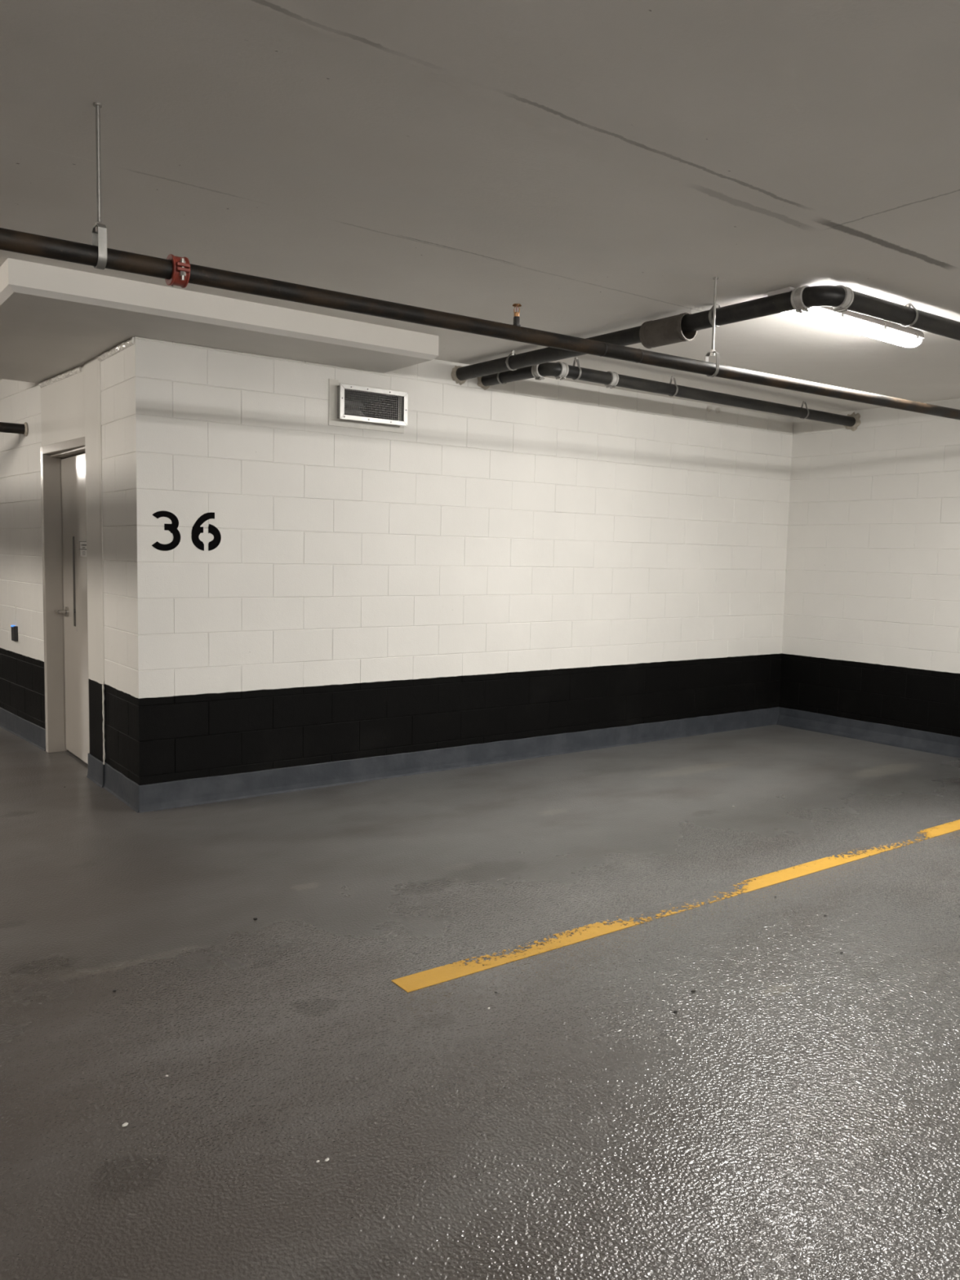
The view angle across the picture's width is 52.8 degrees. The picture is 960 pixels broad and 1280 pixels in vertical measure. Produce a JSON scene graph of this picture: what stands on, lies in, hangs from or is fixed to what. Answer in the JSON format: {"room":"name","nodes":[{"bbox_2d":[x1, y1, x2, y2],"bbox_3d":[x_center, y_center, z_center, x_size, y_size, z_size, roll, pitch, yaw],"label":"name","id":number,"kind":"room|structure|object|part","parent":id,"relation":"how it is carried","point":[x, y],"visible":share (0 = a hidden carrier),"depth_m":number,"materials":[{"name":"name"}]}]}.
{"room":"parking garage","nodes":[
{"label":"parking garage","id":0,"kind":"room"},
{"bbox_2d":[0,378,45,728],"bbox_3d":[-6.801,-1.059,11.475,1.296,2.750,11.867,-3,6,-36],"label":"wall","id":1,"kind":"structure","parent":0,"point":[22,676],"depth_m":7.27,"materials":[{"name":"white paint"}]},
{"bbox_2d":[0,422,27,436],"bbox_3d":[-6.857,-1.379,4.437,8.817,0.105,0.100,-3,6,-36],"label":"pipe","id":2,"kind":"object","parent":1,"relation":"attached to","point":[12,428],"visible":1,"depth_m":6.97,"materials":[{"name":"black metal"}]},
{"bbox_2d":[10,604,17,641],"bbox_3d":[-3.584,-0.132,7.441,0.031,0.280,0.090,-3,7,-41],"label":"card reader","id":3,"kind":"object","parent":1,"relation":"attached to","point":[14,628],"visible":1,"depth_m":7.42,"materials":[{"name":"black plastic"}]},
{"bbox_2d":[0,706,45,751],"bbox_3d":[-6.973,0.243,11.438,0.021,0.155,11.800,-3,7,-40],"label":"baseboard","id":4,"kind":"structure","parent":1,"relation":"attached to","point":[33,734],"depth_m":7.39,"materials":[{"name":"paint"}]},
{"bbox_2d":[38,365,81,387],"bbox_3d":[-2.792,-1.742,6.406,0.022,0.040,0.862,-3,7,-40],"label":"trim","id":5,"kind":"structure","parent":1,"relation":"attached to","point":[71,372],"depth_m":6.37,"materials":[{"name":"white metal"}]},
{"bbox_2d":[40,436,89,765],"bbox_3d":[-2.716,-0.237,6.537,0.226,2.168,1.025,-3,6,-36],"label":"door","id":6,"kind":"structure","parent":1,"relation":"in","point":[63,464],"depth_m":6.78,"materials":[{"name":"beige paint"}]},
{"bbox_3d":[-2.948,-0.202,6.807,0.074,0.068,0.146,-3,6,-36],"label":"handle","id":7,"kind":"part","parent":6,"relation":"part of","materials":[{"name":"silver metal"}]},
{"bbox_3d":[-2.779,-0.398,6.625,0.003,0.670,0.088,-3,6,-36],"label":"vision panel","id":8,"kind":"part","parent":6,"relation":"part of","materials":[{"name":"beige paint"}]},
{"bbox_3d":[-2.779,-0.401,6.625,0.002,0.615,0.060,-3,6,-36],"label":"pane","id":9,"kind":"part","parent":6,"relation":"part of","materials":[{"name":"clear glass"}]},
{"bbox_2d":[79,548,86,556],"bbox_3d":[-2.616,-0.576,6.391,0.004,0.051,0.230,-3,6,-36],"label":"door sign","id":10,"kind":"object","parent":6,"relation":"attached to","point":[82,552],"visible":0.91,"depth_m":6.41,"materials":[{"name":"grey plastic"}]},
{"bbox_2d":[79,541,86,549],"bbox_3d":[-2.615,-0.626,6.386,0.004,0.050,0.230,-3,6,-36],"label":"door sign","id":11,"kind":"object","parent":6,"relation":"attached to","point":[82,544],"visible":0.84,"depth_m":6.39,"materials":[{"name":"grey plastic"}]},
{"bbox_2d":[40,364,84,446],"bbox_3d":[-2.657,-1.545,6.506,0.355,0.444,0.924,-3,6,-36],"label":"wall","id":12,"kind":"structure","parent":0,"point":[62,402],"depth_m":6.39,"materials":[{"name":"white paint"}]},
{"bbox_2d":[100,337,150,785],"bbox_3d":[-2.002,-0.365,5.645,0.201,2.612,0.672,-3,6,-36],"label":"wall","id":13,"kind":"structure","parent":0,"point":[117,371],"depth_m":5.56,"materials":[{"name":"white paint"}]},
{"bbox_2d":[98,360,104,681],"bbox_3d":[-2.277,-0.718,5.832,0.015,1.950,0.015,-3,6,-36],"label":"trim","id":14,"kind":"structure","parent":13,"relation":"attached to","point":[100,425],"depth_m":5.83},
{"bbox_2d":[97,336,134,361],"bbox_3d":[-2.063,-1.641,5.464,0.021,0.040,0.650,-3,6,-36],"label":"trim","id":15,"kind":"structure","parent":13,"relation":"attached to","point":[128,343],"depth_m":5.43,"materials":[{"name":"silver metal"}]},
{"bbox_2d":[102,762,140,813],"bbox_3d":[-2.116,0.862,5.694,0.021,0.155,0.690,-3,6,-36],"label":"baseboard","id":16,"kind":"structure","parent":13,"relation":"attached to","point":[116,783],"depth_m":5.67,"materials":[{"name":"paint"}]},
{"bbox_2d":[128,336,793,785],"bbox_3d":[0.459,-0.516,7.151,5.955,2.750,0.201,-3,6,-36],"label":"wall","id":17,"kind":"structure","parent":0,"point":[529,557],"depth_m":6.47,"materials":[{"name":"white paint"}]},
{"bbox_2d":[151,511,221,551],"bbox_3d":[-1.654,-0.613,5.456,0.398,0.225,0.004,-3,6,-36],"label":"number","id":18,"kind":"object","parent":17,"relation":"attached to","point":[197,529],"visible":1,"depth_m":5.48,"materials":[{"name":"black paint"}]},
{"bbox_2d":[328,378,408,433],"bbox_3d":[-0.836,-1.482,6.240,0.540,0.280,0.570,-3,6,-36],"label":"air vent","id":19,"kind":"object","parent":17,"relation":"in","point":[366,406],"visible":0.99,"depth_m":6.08,"materials":[{"name":"metal"}]},
{"bbox_3d":[-0.829,-1.494,6.085,0.211,0.038,0.060,-3,6,-36],"label":"damper blade","id":20,"kind":"part","parent":19,"relation":"part of","materials":[{"name":"grey metal"}]},
{"bbox_3d":[-0.831,-1.438,6.090,0.211,0.038,0.060,-3,6,-36],"label":"damper blade","id":21,"kind":"part","parent":19,"relation":"part of","materials":[{"name":"grey metal"}]},
{"bbox_2d":[137,706,779,813],"bbox_3d":[0.411,0.789,7.119,5.761,0.155,0.021,-3,6,-36],"label":"baseboard","id":22,"kind":"structure","parent":17,"relation":"attached to","point":[203,790],"depth_m":6.53,"materials":[{"name":"paint"}]},
{"bbox_2d":[706,405,712,411],"bbox_3d":[1.882,-1.896,7.914,0.048,0.048,0.032,-3,6,-36],"label":"cap","id":23,"kind":"object","parent":17,"relation":"attached to","point":[708,408],"visible":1,"depth_m":7.90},
{"bbox_2d":[715,407,720,413],"bbox_3d":[1.967,-1.895,7.977,0.048,0.048,0.032,-3,6,-36],"label":"cap","id":24,"kind":"object","parent":17,"relation":"attached to","point":[717,410],"visible":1,"depth_m":7.97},
{"bbox_2d":[0,724,959,1279],"bbox_3d":[-3.221,1.125,4.483,15.155,0.200,28.400,-3,6,-36],"label":"floor","id":25,"kind":"structure","parent":0,"point":[791,1119],"depth_m":3.07,"materials":[{"name":"grey concrete"}]},
{"bbox_2d":[84,355,106,762],"bbox_3d":[-2.278,-0.411,6.096,0.310,2.612,0.361,-3,6,-36],"label":"wall pier","id":26,"kind":"object","parent":25,"relation":"on","point":[91,373],"visible":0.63,"depth_m":5.97,"materials":[{"name":"white paint"}]},
{"bbox_2d":[86,753,104,787],"bbox_3d":[-2.427,0.820,6.095,0.020,0.154,0.344,-3,6,-36],"label":"baseboard","id":27,"kind":"object","parent":26,"relation":"attached to","point":[95,773],"visible":1,"depth_m":6.08,"materials":[{"name":"paint"}]},
{"bbox_2d":[102,684,105,764],"bbox_3d":[-2.310,0.520,5.936,0.016,0.497,0.020,-3,6,-36],"label":"joint","id":28,"kind":"object","parent":26,"relation":"attached to","point":[103,686],"visible":1,"depth_m":5.93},
{"bbox_2d":[391,819,959,992],"bbox_3d":[1.954,1.092,4.959,5.538,0.002,0.108,-3,6,-36],"label":"parking line","id":29,"kind":"object","parent":25,"relation":"on","point":[438,975],"visible":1,"depth_m":3.85,"materials":[{"name":"yellow paint"}]},
{"bbox_2d":[0,0,959,417],"bbox_3d":[-3.158,-1.813,4.221,15.155,0.200,28.400,-3,6,-36],"label":"ceiling","id":30,"kind":"structure","parent":0,"point":[592,167],"depth_m":3.08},
{"bbox_2d":[92,102,106,270],"bbox_3d":[-1.103,-1.310,2.797,0.024,0.459,0.067,-3,6,-36],"label":"hanger","id":31,"kind":"object","parent":30,"relation":"hanging from","point":[99,230],"visible":0.94,"depth_m":2.79,"materials":[{"name":"metal"}]},
{"bbox_3d":[-1.102,-1.364,2.792,0.012,0.352,0.012,-3,6,-36],"label":"rod","id":32,"kind":"part","parent":31,"relation":"part of","materials":[{"name":"silver metal"}]},
{"bbox_2d":[0,227,959,419],"bbox_3d":[-0.542,-1.166,3.226,11.750,0.190,0.119,-3,6,-36],"label":"pipe","id":33,"kind":"object","parent":31,"relation":"hanging from","point":[175,270],"visible":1,"depth_m":3.39,"materials":[{"name":"black metal"}]},
{"bbox_3d":[0.142,-1.265,3.720,0.019,0.047,0.021,-3,7,-41],"label":"sprinkler frame","id":34,"kind":"part","parent":33,"relation":"part of","materials":[{"name":"brown metal"}]},
{"bbox_2d":[0,257,439,382],"bbox_3d":[-1.938,-1.778,6.018,2.300,0.138,2.598,-3,6,-36],"label":"ceiling beam","id":35,"kind":"structure","parent":30,"relation":"attached to","point":[54,320],"depth_m":5.08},
{"bbox_2d":[497,373,506,384],"bbox_3d":[0.153,-1.769,6.419,0.090,0.139,0.024,-3,6,-36],"label":"hanger","id":36,"kind":"object","parent":30,"relation":"hanging from","point":[498,379],"visible":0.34,"depth_m":6.40,"materials":[{"name":"metal"}]},
{"bbox_2d":[476,361,861,431],"bbox_3d":[1.586,-1.794,7.287,3.480,0.162,0.696,-3,6,-36],"label":"drain pipe","id":37,"kind":"object","parent":36,"relation":"hanging from","point":[611,380],"visible":0.94,"depth_m":6.63,"materials":[{"name":"metal"}]},
{"bbox_2d":[506,350,516,370],"bbox_3d":[0.204,-1.742,6.029,0.097,0.119,0.024,-3,6,-36],"label":"hanger","id":38,"kind":"object","parent":30,"relation":"hanging from","point":[512,351],"visible":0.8,"depth_m":6.01,"materials":[{"name":"metal"}]},
{"bbox_2d":[572,357,581,380],"bbox_3d":[0.616,-1.740,6.206,0.024,0.139,0.089,-3,6,-36],"label":"hanger","id":39,"kind":"object","parent":30,"relation":"hanging from","point":[575,360],"visible":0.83,"depth_m":6.19,"materials":[{"name":"metal"}]},
{"bbox_2d":[668,376,678,396],"bbox_3d":[1.348,-1.774,6.763,0.024,0.139,0.089,-3,6,-36],"label":"hanger","id":40,"kind":"object","parent":30,"relation":"hanging from","point":[673,378],"visible":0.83,"depth_m":6.75,"materials":[{"name":"metal"}]},
{"bbox_2d":[705,276,719,377],"bbox_3d":[1.059,-1.416,4.381,0.024,0.438,0.067,-3,6,-36],"label":"hanger","id":41,"kind":"object","parent":30,"relation":"hanging from","point":[712,353],"visible":0.91,"depth_m":4.37,"materials":[{"name":"metal"}]},
{"bbox_3d":[1.060,-1.464,4.377,0.011,0.341,0.011,5,7,38],"label":"rod","id":42,"kind":"part","parent":41,"relation":"part of","materials":[{"name":"silver metal"}]},
{"bbox_2d":[708,303,719,327],"bbox_3d":[1.178,-1.622,4.821,0.097,0.115,0.024,-3,6,-36],"label":"hanger","id":43,"kind":"object","parent":30,"relation":"hanging from","point":[717,305],"visible":0.61,"depth_m":4.80,"materials":[{"name":"metal"}]},
{"bbox_2d":[451,284,959,385],"bbox_3d":[2.124,-1.714,6.379,3.692,0.137,2.803,-3,6,-36],"label":"drain pipe","id":44,"kind":"object","parent":43,"relation":"hanging from","point":[841,298],"visible":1,"depth_m":4.73,"materials":[{"name":"metal"}]},
{"bbox_2d":[639,312,697,348],"bbox_3d":[0.985,-1.618,5.062,0.142,0.141,0.276,-3,7,-39],"label":"pipe sleeve","id":45,"kind":"object","parent":44,"relation":"attached to","point":[665,331],"visible":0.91,"depth_m":5.02,"materials":[{"name":"grey metal"}]},
{"bbox_2d":[800,400,808,418],"bbox_3d":[2.580,-1.831,7.702,0.024,0.139,0.089,-3,6,-36],"label":"hanger","id":46,"kind":"object","parent":30,"relation":"hanging from","point":[803,402],"visible":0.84,"depth_m":7.68,"materials":[{"name":"metal"}]},
{"bbox_2d":[767,286,924,347],"bbox_3d":[1.888,-1.616,4.903,1.240,0.096,0.124,-3,6,-37],"label":"ceiling lamp","id":47,"kind":"object","parent":30,"relation":"attached to","point":[849,321],"visible":0.62,"depth_m":4.89,"materials":[{"name":"white plastic"}]},
{"bbox_2d":[782,306,921,347],"bbox_3d":[1.895,-1.592,4.911,1.208,0.046,0.108,-3,6,-37],"label":"diffuser","id":48,"kind":"object","parent":47,"relation":"attached to","point":[848,321],"depth_m":4.89,"materials":[{"name":"white plastic"}]},
{"bbox_2d":[899,303,918,327],"bbox_3d":[2.100,-1.595,4.742,0.024,0.115,0.096,-3,6,-36],"label":"hanger","id":49,"kind":"object","parent":30,"relation":"hanging from","point":[907,304],"visible":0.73,"depth_m":4.72,"materials":[{"name":"metal"}]},
{"bbox_2d":[778,398,959,737],"bbox_3d":[6.978,-0.018,3.159,0.201,2.750,14.000,-3,6,-36],"label":"wall","id":50,"kind":"structure","parent":0,"point":[871,626],"depth_m":8.00,"materials":[{"name":"white paint"}]},
{"bbox_2d":[776,706,959,758],"bbox_3d":[6.814,1.275,3.237,0.070,0.155,13.900,-3,6,-36],"label":"baseboard","id":51,"kind":"structure","parent":50,"relation":"attached to","point":[892,735],"depth_m":8.06,"materials":[{"name":"paint"}]}
]}

